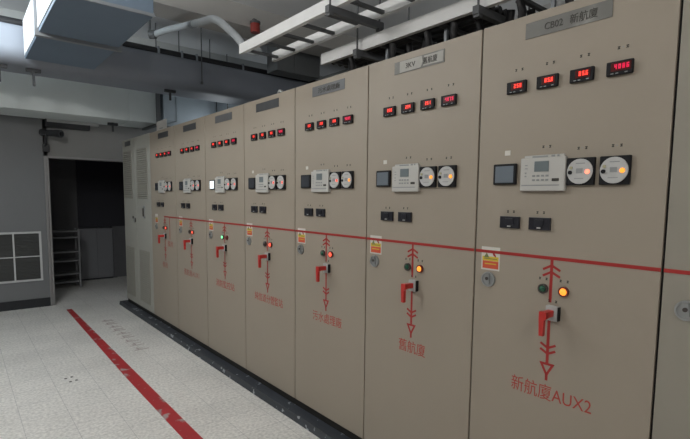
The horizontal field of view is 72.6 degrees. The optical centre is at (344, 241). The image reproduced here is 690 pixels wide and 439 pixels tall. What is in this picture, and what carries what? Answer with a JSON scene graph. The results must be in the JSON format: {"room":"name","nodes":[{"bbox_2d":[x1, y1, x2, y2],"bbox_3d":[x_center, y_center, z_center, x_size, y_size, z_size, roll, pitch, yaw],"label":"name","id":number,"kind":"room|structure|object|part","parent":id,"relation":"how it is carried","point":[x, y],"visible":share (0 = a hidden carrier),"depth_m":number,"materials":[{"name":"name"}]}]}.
{"room":"electrical room","nodes":[
{"label":"electrical room","id":0,"kind":"room"},
{"bbox_2d":[0,115,49,302],"bbox_3d":[-6.220,-0.860,5.590,4.470,3.900,0.200,-4,7,-39],"label":"wall","id":1,"kind":"structure","parent":0,"point":[22,179],"depth_m":6.78,"materials":[{"name":"grey paint"}]},
{"bbox_2d":[0,231,42,283],"bbox_3d":[-4.893,0.245,6.658,1.020,0.730,0.022,-4,7,-39],"label":"air vent","id":2,"kind":"object","parent":1,"relation":"in","point":[20,252],"visible":1,"depth_m":6.82,"materials":[{"name":"grey metal"}]},
{"bbox_2d":[0,297,50,311],"bbox_3d":[-6.170,1.025,5.680,4.470,0.130,0.015,-4,7,-39],"label":"baseboard","id":3,"kind":"structure","parent":1,"relation":"attached to","point":[40,302],"depth_m":6.89,"materials":[{"name":"black"}]},
{"bbox_2d":[39,129,63,151],"bbox_3d":[-4.280,-1.471,6.865,0.388,0.322,0.159,2,5,13],"label":"security camera","id":4,"kind":"object","parent":1,"relation":"attached to","point":[43,132],"visible":1,"depth_m":6.81,"materials":[{"name":"grey plastic"}]},
{"bbox_3d":[-4.375,-1.469,6.861,0.040,0.184,0.152,-4,7,-39],"label":"arm","id":5,"kind":"part","parent":4,"relation":"part of","materials":[{"name":"grey plastic"}]},
{"bbox_3d":[-4.415,-1.372,6.933,0.090,0.110,0.062,-4,7,-39],"label":"wall plate","id":6,"kind":"part","parent":4,"relation":"part of","materials":[{"name":"grey plastic"}]},
{"bbox_2d":[53,130,63,137],"bbox_3d":[-4.148,-1.557,6.811,0.094,0.113,0.108,2,5,10],"label":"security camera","id":7,"kind":"object","parent":4,"relation":"attached to","point":[56,133],"depth_m":6.78,"materials":[{"name":"plastic"}]},
{"bbox_2d":[0,71,160,131],"bbox_3d":[-4.908,-1.954,5.918,4.820,0.775,0.740,-4,7,-39],"label":"duct","id":8,"kind":"object","parent":1,"relation":"attached to","point":[51,98],"visible":0.61,"depth_m":6.53,"materials":[{"name":"grey metal"}]},
{"bbox_2d":[42,119,126,279],"bbox_3d":[-4.961,-1.196,9.373,2.750,3.900,0.150,-4,7,-39],"label":"wall","id":9,"kind":"structure","parent":0,"point":[62,172],"depth_m":9.02,"materials":[{"name":"grey paint"}]},
{"bbox_2d":[75,160,124,226],"bbox_3d":[-4.558,-1.087,9.608,1.640,1.550,0.020,-4,7,-39],"label":"window","id":10,"kind":"structure","parent":9,"relation":"in","point":[99,184],"depth_m":9.35,"materials":[{"name":"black glass"}]},
{"bbox_2d":[112,227,116,277],"bbox_3d":[-4.704,0.228,9.592,0.060,1.030,0.060,-4,7,-39],"label":"trim","id":11,"kind":"structure","parent":9,"relation":"attached to","point":[113,228],"depth_m":9.57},
{"bbox_2d":[45,124,170,161],"bbox_3d":[-2.822,-1.087,8.423,4.270,3.900,0.150,-4,7,-39],"label":"wall","id":12,"kind":"structure","parent":0,"point":[100,142],"depth_m":7.36,"materials":[{"name":"grey paint"}]},
{"bbox_2d":[44,119,98,130],"bbox_3d":[-4.118,-1.798,7.089,0.710,0.215,0.135,-4,7,-39],"label":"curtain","id":13,"kind":"object","parent":12,"relation":"attached to","point":[49,123],"visible":0.53,"depth_m":7.04,"materials":[{"name":"grey metal"}]},
{"bbox_2d":[44,156,122,305],"bbox_3d":[-3.902,-0.188,7.570,1.550,2.245,0.220,-4,7,-39],"label":"door frame","id":14,"kind":"structure","parent":12,"relation":"in","point":[46,160],"depth_m":7.03,"materials":[{"name":"silver metal"}]},
{"bbox_2d":[0,276,319,438],"bbox_3d":[-1.417,1.412,3.353,9.200,0.120,15.200,-4,7,-39],"label":"floor","id":15,"kind":"structure","parent":0,"point":[40,347],"depth_m":4.18,"materials":[{"name":"tile"}]},
{"bbox_2d":[52,228,81,286],"bbox_3d":[-5.064,0.310,8.493,0.448,1.060,0.328,-4,7,-39],"label":"shelf rack","id":16,"kind":"object","parent":15,"relation":"on","point":[74,230],"visible":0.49,"depth_m":8.47,"materials":[{"name":"grey metal"}]},
{"bbox_3d":[-5.059,-0.181,8.448,0.430,0.024,0.324,-4,7,-39],"label":"shelf","id":17,"kind":"part","parent":16,"relation":"part of","materials":[{"name":"grey metal"}]},
{"bbox_3d":[-5.061,-0.072,8.458,0.430,0.024,0.324,-4,7,-39],"label":"shelf","id":18,"kind":"part","parent":16,"relation":"part of","materials":[{"name":"grey metal"}]},
{"bbox_3d":[-5.063,0.187,8.482,0.430,0.024,0.324,-4,7,-39],"label":"shelf","id":19,"kind":"part","parent":16,"relation":"part of","materials":[{"name":"grey metal"}]},
{"bbox_3d":[-5.065,0.346,8.496,0.430,0.024,0.324,-4,7,-39],"label":"shelf","id":20,"kind":"part","parent":16,"relation":"part of","materials":[{"name":"grey metal"}]},
{"bbox_3d":[-5.067,0.585,8.518,0.430,0.024,0.324,-4,7,-39],"label":"shelf","id":21,"kind":"part","parent":16,"relation":"part of","materials":[{"name":"grey metal"}]},
{"bbox_3d":[-5.069,0.725,8.531,0.430,0.024,0.324,-4,7,-39],"label":"shelf","id":22,"kind":"part","parent":16,"relation":"part of","materials":[{"name":"grey metal"}]},
{"bbox_3d":[-4.998,0.288,8.741,0.028,1.060,0.028,-4,7,-39],"label":"post","id":23,"kind":"part","parent":16,"relation":"part of","materials":[{"name":"grey metal"}]},
{"bbox_3d":[-4.807,0.311,8.511,0.028,1.060,0.028,-4,7,-39],"label":"post","id":24,"kind":"part","parent":16,"relation":"part of","materials":[{"name":"grey metal"}]},
{"bbox_2d":[79,228,113,280],"bbox_3d":[-4.945,0.252,9.359,0.590,1.020,0.115,-4,7,-39],"label":"base cabinet","id":25,"kind":"object","parent":15,"relation":"on","point":[96,244],"visible":0.94,"depth_m":9.31,"materials":[{"name":"grey metal"}]},
{"bbox_3d":[-5.025,0.243,9.226,0.280,0.940,0.015,-4,7,-39],"label":"door","id":26,"kind":"part","parent":25,"relation":"part of","materials":[{"name":"grey metal"}]},
{"bbox_3d":[-4.802,0.229,9.410,0.282,0.940,0.015,-4,7,-39],"label":"door","id":27,"kind":"part","parent":25,"relation":"part of","materials":[{"name":"grey metal"}]},
{"bbox_2d":[103,319,146,350],"bbox_3d":[-2.715,1.120,5.731,0.150,0.001,1.585,-4,7,-39],"label":"floor marking","id":28,"kind":"object","parent":15,"relation":"on","point":[118,329],"depth_m":5.66,"materials":[{"name":"grey paint"}]},
{"bbox_2d":[67,309,202,438],"bbox_3d":[-1.126,1.355,3.341,0.116,0.002,9.220,-4,7,-39],"label":"floor stripe","id":29,"kind":"object","parent":15,"relation":"on","point":[166,411],"depth_m":4.08,"materials":[{"name":"red paint"}]},
{"bbox_2d":[119,300,350,438],"bbox_3d":[-0.141,1.283,3.963,0.945,0.050,9.330,-4,7,-39],"label":"kerb","id":30,"kind":"object","parent":15,"relation":"on","point":[308,421],"visible":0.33,"depth_m":4.12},
{"bbox_2d":[122,138,139,307],"bbox_3d":[-2.838,-0.277,7.128,0.822,2.424,0.620,-4,7,-39],"label":"tall cabinet","id":31,"kind":"object","parent":30,"relation":"on","point":[129,172],"visible":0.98,"depth_m":6.85,"materials":[{"name":"metal"}]},
{"bbox_3d":[-3.163,-0.966,6.854,0.003,0.680,0.400,-4,7,-39],"label":"louver panel","id":32,"kind":"part","parent":31,"relation":"part of","materials":[{"name":"grey metal"}]},
{"bbox_3d":[-3.178,0.438,6.983,0.003,0.720,0.400,-4,7,-39],"label":"louver panel","id":33,"kind":"part","parent":31,"relation":"part of","materials":[{"name":"grey metal"}]},
{"bbox_2d":[135,133,154,316],"bbox_3d":[-2.434,-0.228,6.641,0.824,2.424,0.650,-4,7,-39],"label":"tall cabinet","id":34,"kind":"object","parent":30,"relation":"on","point":[142,143],"visible":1,"depth_m":6.36,"materials":[{"name":"metal"}]},
{"bbox_3d":[-2.730,-0.914,6.332,0.003,0.680,0.440,-4,7,-39],"label":"louver panel","id":35,"kind":"part","parent":34,"relation":"part of","materials":[{"name":"grey metal"}]},
{"bbox_3d":[-2.744,0.490,6.461,0.003,0.720,0.440,-4,7,-39],"label":"louver panel","id":36,"kind":"part","parent":34,"relation":"part of","materials":[{"name":"grey metal"}]},
{"bbox_2d":[149,126,179,332],"bbox_3d":[-1.965,-0.164,6.026,0.888,2.418,0.900,-4,7,-39],"label":"tall cabinet","id":37,"kind":"object","parent":30,"relation":"on","point":[162,142],"visible":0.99,"depth_m":5.75,"materials":[{"name":"beige metal"}]},
{"bbox_2d":[156,119,166,130],"bbox_3d":[-2.315,-1.455,5.977,0.080,0.155,0.370,-4,7,-39],"label":"sign plate","id":38,"kind":"object","parent":37,"relation":"on","point":[162,124],"visible":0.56,"depth_m":5.95,"materials":[{"name":"grey plastic"}]},
{"bbox_2d":[158,233,166,242],"bbox_3d":[-2.226,-0.033,5.724,0.088,0.120,0.056,-4,7,-39],"label":"switch","id":39,"kind":"object","parent":37,"relation":"attached to","point":[164,235],"depth_m":5.72,"materials":[{"name":"red plastic"}]},
{"bbox_2d":[175,116,209,350],"bbox_3d":[-1.411,-0.097,5.359,0.888,2.418,0.840,-4,7,-39],"label":"tall cabinet","id":40,"kind":"object","parent":30,"relation":"on","point":[190,162],"visible":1,"depth_m":5.09,"materials":[{"name":"beige metal"}]},
{"bbox_2d":[183,238,192,249],"bbox_3d":[-1.697,0.030,5.088,0.088,0.120,0.056,-4,7,-39],"label":"switch","id":41,"kind":"object","parent":40,"relation":"attached to","point":[190,240],"depth_m":5.08,"materials":[{"name":"red plastic"}]},
{"bbox_2d":[205,104,246,373],"bbox_3d":[-0.878,-0.033,4.719,0.888,2.418,0.830,-4,7,-39],"label":"tall cabinet","id":42,"kind":"object","parent":30,"relation":"on","point":[224,130],"visible":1,"depth_m":4.44,"materials":[{"name":"beige metal"}]},
{"bbox_2d":[216,244,226,257],"bbox_3d":[-1.172,0.094,4.455,0.088,0.120,0.056,-4,7,-39],"label":"switch","id":43,"kind":"object","parent":42,"relation":"attached to","point":[224,246],"depth_m":4.45,"materials":[{"name":"red plastic"}]},
{"bbox_2d":[244,88,295,403],"bbox_3d":[-0.359,0.007,4.092,0.888,2.463,0.800,-4,7,-39],"label":"tall cabinet","id":44,"kind":"object","parent":30,"relation":"on","point":[269,122],"visible":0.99,"depth_m":3.82,"materials":[{"name":"beige metal"}]},
{"bbox_2d":[258,252,269,267],"bbox_3d":[-0.662,0.155,3.841,0.088,0.120,0.056,-4,7,-39],"label":"switch","id":45,"kind":"object","parent":44,"relation":"attached to","point":[267,254],"depth_m":3.84,"materials":[{"name":"red plastic"}]},
{"bbox_2d":[295,65,368,438],"bbox_3d":[0.150,0.091,3.480,0.888,2.418,0.800,-4,7,-39],"label":"tall cabinet","id":46,"kind":"object","parent":30,"relation":"on","point":[332,113],"visible":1,"depth_m":3.21,"materials":[{"name":"beige metal"}]},
{"bbox_3d":[-0.329,0.060,3.492,0.010,0.072,0.072,-4,7,-39],"label":"door handle","id":47,"kind":"part","parent":46,"relation":"part of","materials":[{"name":"silver metal"}]},
{"bbox_2d":[316,263,329,281],"bbox_3d":[-0.152,0.217,3.228,0.088,0.120,0.056,-4,7,-39],"label":"switch","id":48,"kind":"object","parent":46,"relation":"attached to","point":[325,268],"depth_m":3.22,"materials":[{"name":"red plastic"}]},
{"bbox_2d":[348,57,367,70],"bbox_3d":[0.110,-1.292,3.771,0.165,0.285,0.350,6,7,44],"label":"power cable","id":49,"kind":"object","parent":46,"relation":"attached to","point":[352,65],"visible":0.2,"depth_m":3.62,"materials":[{"name":"black plastic"}]},
{"bbox_2d":[385,48,388,59],"bbox_3d":[0.307,-1.252,3.410,0.060,0.276,0.060,-4,7,-39],"label":"post","id":50,"kind":"object","parent":46,"relation":"on","point":[387,49],"visible":0.14,"depth_m":3.39,"materials":[{"name":"grey metal"}]},
{"bbox_2d":[389,43,412,57],"bbox_3d":[0.462,-1.249,3.348,0.340,0.285,0.190,-4,7,-39],"label":"power cable","id":51,"kind":"object","parent":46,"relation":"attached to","point":[392,47],"visible":0.23,"depth_m":3.28,"materials":[{"name":"black plastic"}]},
{"bbox_2d":[364,30,483,438],"bbox_3d":[0.660,0.153,2.867,0.888,2.418,0.800,-4,7,-39],"label":"tall cabinet","id":52,"kind":"object","parent":30,"relation":"on","point":[424,125],"visible":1,"depth_m":2.58,"materials":[{"name":"beige metal"}]},
{"bbox_3d":[0.180,0.122,2.878,0.010,0.072,0.072,-4,7,-39],"label":"door handle","id":53,"kind":"part","parent":52,"relation":"part of","materials":[{"name":"silver metal"}]},
{"bbox_2d":[404,263,410,270],"bbox_3d":[0.355,0.146,2.667,0.012,0.043,0.043,-4,7,-39],"label":"lamp","id":54,"kind":"object","parent":52,"relation":"attached to","point":[407,266],"depth_m":2.66,"materials":[{"name":"green plastic"}]},
{"bbox_2d":[401,279,418,302],"bbox_3d":[0.357,0.278,2.614,0.088,0.120,0.056,-4,7,-39],"label":"switch","id":55,"kind":"object","parent":52,"relation":"attached to","point":[412,285],"depth_m":2.62,"materials":[{"name":"red plastic"}]},
{"bbox_2d":[416,265,422,272],"bbox_3d":[0.413,0.153,2.597,0.012,0.043,0.043,-4,7,-39],"label":"lamp","id":56,"kind":"object","parent":52,"relation":"attached to","point":[419,268],"depth_m":2.59,"materials":[{"name":"orange plastic"}]},
{"bbox_2d":[422,31,450,47],"bbox_3d":[0.615,-1.231,3.164,0.340,0.285,0.190,-4,7,-39],"label":"power cable","id":57,"kind":"object","parent":52,"relation":"attached to","point":[427,40],"visible":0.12,"depth_m":3.04,"materials":[{"name":"black plastic"}]},
{"bbox_2d":[444,28,448,40],"bbox_3d":[0.644,-1.211,3.004,0.060,0.276,0.060,-4,7,-39],"label":"post","id":58,"kind":"object","parent":52,"relation":"on","point":[446,31],"visible":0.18,"depth_m":2.99,"materials":[{"name":"grey metal"}]},
{"bbox_2d":[449,19,484,38],"bbox_3d":[0.806,-1.208,2.934,0.340,0.285,0.190,-4,7,-39],"label":"power cable","id":59,"kind":"object","parent":52,"relation":"attached to","point":[479,23],"visible":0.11,"depth_m":2.88,"materials":[{"name":"black plastic"}]},
{"bbox_2d":[469,0,683,438],"bbox_3d":[1.170,0.214,2.253,0.888,2.418,0.800,-4,7,-39],"label":"tall cabinet","id":60,"kind":"object","parent":30,"relation":"on","point":[578,101],"visible":1,"depth_m":1.94,"materials":[{"name":"beige metal"}]},
{"bbox_3d":[0.687,0.184,2.262,0.010,0.054,0.024,-4,7,-39],"label":"turn lever","id":61,"kind":"part","parent":60,"relation":"part of","materials":[{"name":"silver metal"}]},
{"bbox_3d":[0.690,0.183,2.265,0.010,0.072,0.072,-4,7,-39],"label":"door handle","id":62,"kind":"part","parent":60,"relation":"part of","materials":[{"name":"silver metal"}]},
{"bbox_2d":[506,0,535,21],"bbox_3d":[1.009,-1.183,2.689,0.165,0.285,0.350,6,7,44],"label":"power cable","id":63,"kind":"object","parent":60,"relation":"attached to","point":[521,7],"visible":0.14,"depth_m":2.56,"materials":[{"name":"black plastic"}]},
{"bbox_2d":[538,284,547,293],"bbox_3d":[0.864,0.207,2.053,0.012,0.043,0.043,-4,7,-39],"label":"lamp","id":64,"kind":"object","parent":60,"relation":"attached to","point":[542,288],"depth_m":2.04,"materials":[{"name":"green plastic"}]},
{"bbox_2d":[538,305,560,335],"bbox_3d":[0.867,0.340,2.001,0.088,0.120,0.056,-4,7,-39],"label":"switch","id":65,"kind":"object","parent":60,"relation":"attached to","point":[550,318],"depth_m":2.00,"materials":[{"name":"red plastic"}]},
{"bbox_2d":[551,0,556,7],"bbox_3d":[1.091,-1.157,2.467,0.060,0.276,0.060,-4,7,-39],"label":"post","id":66,"kind":"object","parent":60,"relation":"on","point":[553,2],"visible":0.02,"depth_m":2.45,"materials":[{"name":"grey metal"}]},
{"bbox_2d":[558,287,568,296],"bbox_3d":[0.922,0.214,1.984,0.012,0.043,0.043,-4,7,-39],"label":"lamp","id":67,"kind":"object","parent":60,"relation":"attached to","point":[562,291],"depth_m":1.98,"materials":[{"name":"orange plastic"}]},
{"bbox_3d":[0.945,-0.283,1.894,0.001,0.064,0.040,-4,7,-39],"label":"scale plate","id":68,"kind":"part","parent":60,"relation":"part of","materials":[{"name":"grey plastic"}]},
{"bbox_3d":[1.026,-0.273,1.796,0.001,0.064,0.040,-4,7,-39],"label":"scale plate","id":69,"kind":"part","parent":60,"relation":"part of","materials":[{"name":"grey plastic"}]},
{"bbox_2d":[652,0,689,438],"bbox_3d":[1.707,0.274,1.662,0.817,2.418,0.800,-4,7,-39],"label":"tall cabinet","id":70,"kind":"object","parent":30,"relation":"on","point":[671,417],"visible":1,"depth_m":1.67,"materials":[{"name":"metal"}]},
{"bbox_3d":[1.200,0.245,1.651,0.010,0.072,0.072,-4,7,-39],"label":"door handle","id":71,"kind":"part","parent":70,"relation":"part of","materials":[{"name":"silver metal"}]},
{"bbox_3d":[1.197,0.245,1.649,0.010,0.054,0.024,-4,7,-39],"label":"turn lever","id":72,"kind":"part","parent":70,"relation":"part of","materials":[{"name":"silver metal"}]},
{"bbox_2d":[0,0,557,75],"bbox_3d":[-1.377,-2.591,2.985,9.200,0.120,15.200,-4,7,-39],"label":"ceiling","id":73,"kind":"structure","parent":0,"point":[220,43],"depth_m":6.00,"materials":[{"name":"concrete"}]},
{"bbox_2d":[23,0,154,69],"bbox_3d":[-2.452,-2.248,4.332,0.720,0.830,2.118,-4,7,-39],"label":"air duct","id":74,"kind":"object","parent":73,"relation":"hanging from","point":[76,33],"visible":1,"depth_m":4.11,"materials":[{"name":"white metal"}]},
{"bbox_3d":[-3.051,-2.083,4.547,0.009,0.350,0.950,-4,7,-39],"label":"panel","id":75,"kind":"part","parent":74,"relation":"part of","materials":[{"name":"white metal"}]},
{"bbox_3d":[-2.391,-2.009,3.753,0.009,0.340,0.960,-4,7,-39],"label":"panel","id":76,"kind":"part","parent":74,"relation":"part of","materials":[{"name":"white metal"}]},
{"bbox_2d":[0,22,308,104],"bbox_3d":[-3.377,-2.261,5.438,8.760,1.025,0.710,-4,7,-39],"label":"ceiling beam","id":77,"kind":"structure","parent":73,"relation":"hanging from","point":[132,68],"depth_m":5.92,"materials":[{"name":"grey metal"}]},
{"bbox_2d":[0,15,317,82],"bbox_3d":[-3.255,-2.363,5.282,8.700,0.104,0.112,-4,7,-39],"label":"insulated pipe","id":78,"kind":"object","parent":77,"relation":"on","point":[5,19],"visible":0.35,"depth_m":6.17,"materials":[{"name":"black"}]},
{"bbox_2d":[0,7,322,80],"bbox_3d":[-3.927,-2.759,6.066,8.800,0.160,0.400,-4,7,-39],"label":"beam","id":79,"kind":"structure","parent":73,"relation":"attached to","point":[3,11],"depth_m":7.02,"materials":[{"name":"metal"}]},
{"bbox_2d":[160,94,238,125],"bbox_3d":[-2.504,-2.461,7.897,1.310,1.060,0.670,-4,7,-39],"label":"duct","id":80,"kind":"object","parent":73,"relation":"hanging from","point":[179,110],"visible":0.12,"depth_m":7.49,"materials":[{"name":"grey metal"}]},
{"bbox_2d":[200,27,202,83],"bbox_3d":[-1.879,-2.446,6.156,0.031,0.760,0.036,-4,7,-39],"label":"rod","id":81,"kind":"object","parent":73,"relation":"hanging from","point":[200,27],"visible":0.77,"depth_m":6.15,"materials":[{"name":"grey metal"}]},
{"bbox_2d":[148,15,260,54],"bbox_3d":[-1.544,-2.212,4.842,0.196,0.979,2.138,-5,7,-45],"label":"pipe","id":82,"kind":"object","parent":73,"relation":"hanging from","point":[152,34],"visible":0.81,"depth_m":4.61,"materials":[{"name":"light grey plastic insulation wrap"}]},
{"bbox_2d":[153,0,358,56],"bbox_3d":[-2.653,-2.568,4.535,8.800,0.235,0.400,-4,7,-39],"label":"beam","id":83,"kind":"structure","parent":73,"relation":"attached to","point":[238,16],"depth_m":5.48,"materials":[{"name":"beige concrete"}]},
{"bbox_2d":[250,18,259,33],"bbox_3d":[-1.060,-2.542,5.548,0.124,0.160,0.124,-4,7,-39],"label":"beacon","id":84,"kind":"object","parent":83,"relation":"attached to","point":[254,23],"visible":0.99,"depth_m":5.51,"materials":[{"name":"red plastic"}]},
{"bbox_2d":[267,45,319,81],"bbox_3d":[-0.743,-2.642,6.832,0.730,0.470,0.280,-4,7,-39],"label":"box","id":85,"kind":"object","parent":73,"relation":"attached to","point":[300,66],"visible":0.52,"depth_m":6.74,"materials":[{"name":"grey metal"}]},
{"bbox_2d":[325,0,383,31],"bbox_3d":[0.078,-1.996,3.132,0.490,1.062,0.040,-4,7,-39],"label":"support","id":86,"kind":"object","parent":73,"relation":"hanging from","point":[330,10],"visible":0.97,"depth_m":3.15,"materials":[{"name":"grey metal"}]},
{"bbox_2d":[239,0,424,61],"bbox_3d":[0.773,-1.484,2.320,0.362,0.080,4.870,-4,7,-39],"label":"cable tray","id":87,"kind":"object","parent":86,"relation":"on","point":[389,7],"visible":0.97,"depth_m":3.50,"materials":[{"name":"grey metal"}]},
{"bbox_3d":[0.647,-1.476,2.216,0.034,0.080,4.870,-4,7,-39],"label":"rail","id":88,"kind":"part","parent":87,"relation":"part of","materials":[{"name":"white metal"}]},
{"bbox_2d":[353,0,409,61],"bbox_3d":[0.303,-1.959,3.571,0.590,1.212,0.040,-4,7,-39],"label":"support","id":89,"kind":"object","parent":73,"relation":"hanging from","point":[357,53],"visible":0.5,"depth_m":3.48,"materials":[{"name":"grey metal"}]},
{"bbox_3d":[0.095,-1.946,3.399,0.013,1.210,0.013,-1,5,-17],"label":"rod","id":90,"kind":"part","parent":89,"relation":"part of","materials":[{"name":"grey metal"}]},
{"bbox_2d":[321,0,575,68],"bbox_3d":[1.326,-1.335,2.370,0.462,0.085,4.220,-4,7,-39],"label":"cable tray","id":91,"kind":"object","parent":89,"relation":"on","point":[439,17],"visible":0.4,"depth_m":3.08,"materials":[{"name":"grey metal"}]},
{"bbox_2d":[331,6,494,64],"bbox_3d":[0.382,-1.448,3.374,0.071,0.056,1.541,-4,7,-39],"label":"cable","id":92,"kind":"object","parent":91,"relation":"in","point":[468,17],"visible":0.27,"depth_m":3.16,"materials":[{"name":"black plastic"}]},
{"bbox_2d":[338,6,502,66],"bbox_3d":[0.439,-1.452,3.422,0.071,0.055,1.542,-4,7,-39],"label":"cable","id":93,"kind":"object","parent":91,"relation":"in","point":[498,9],"visible":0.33,"depth_m":3.19,"materials":[{"name":"black plastic"}]},
{"bbox_2d":[344,9,506,67],"bbox_3d":[0.497,-1.456,3.470,0.071,0.056,1.542,-4,7,-39],"label":"cable","id":94,"kind":"object","parent":91,"relation":"in","point":[504,12],"visible":0.25,"depth_m":3.30,"materials":[{"name":"black plastic"}]},
{"bbox_2d":[358,22,495,66],"bbox_3d":[0.555,-1.460,3.517,0.071,0.056,1.541,-4,7,-39],"label":"cable","id":95,"kind":"object","parent":91,"relation":"in","point":[490,24],"visible":0.12,"depth_m":3.40,"materials":[{"name":"black plastic"}]},
{"bbox_2d":[472,0,529,24],"bbox_3d":[0.966,-1.879,2.773,0.590,1.212,0.040,-4,7,-39],"label":"support","id":96,"kind":"object","parent":73,"relation":"hanging from","point":[479,11],"visible":0.5,"depth_m":2.69,"materials":[{"name":"grey metal"}]},
{"bbox_2d":[323,69,347,78],"bbox_3d":[2.007,-0.825,6.104,0.200,3.900,15.000,-4,7,-39],"label":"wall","id":97,"kind":"structure","parent":0,"point":[345,70],"depth_m":8.42,"materials":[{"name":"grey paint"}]}
]}

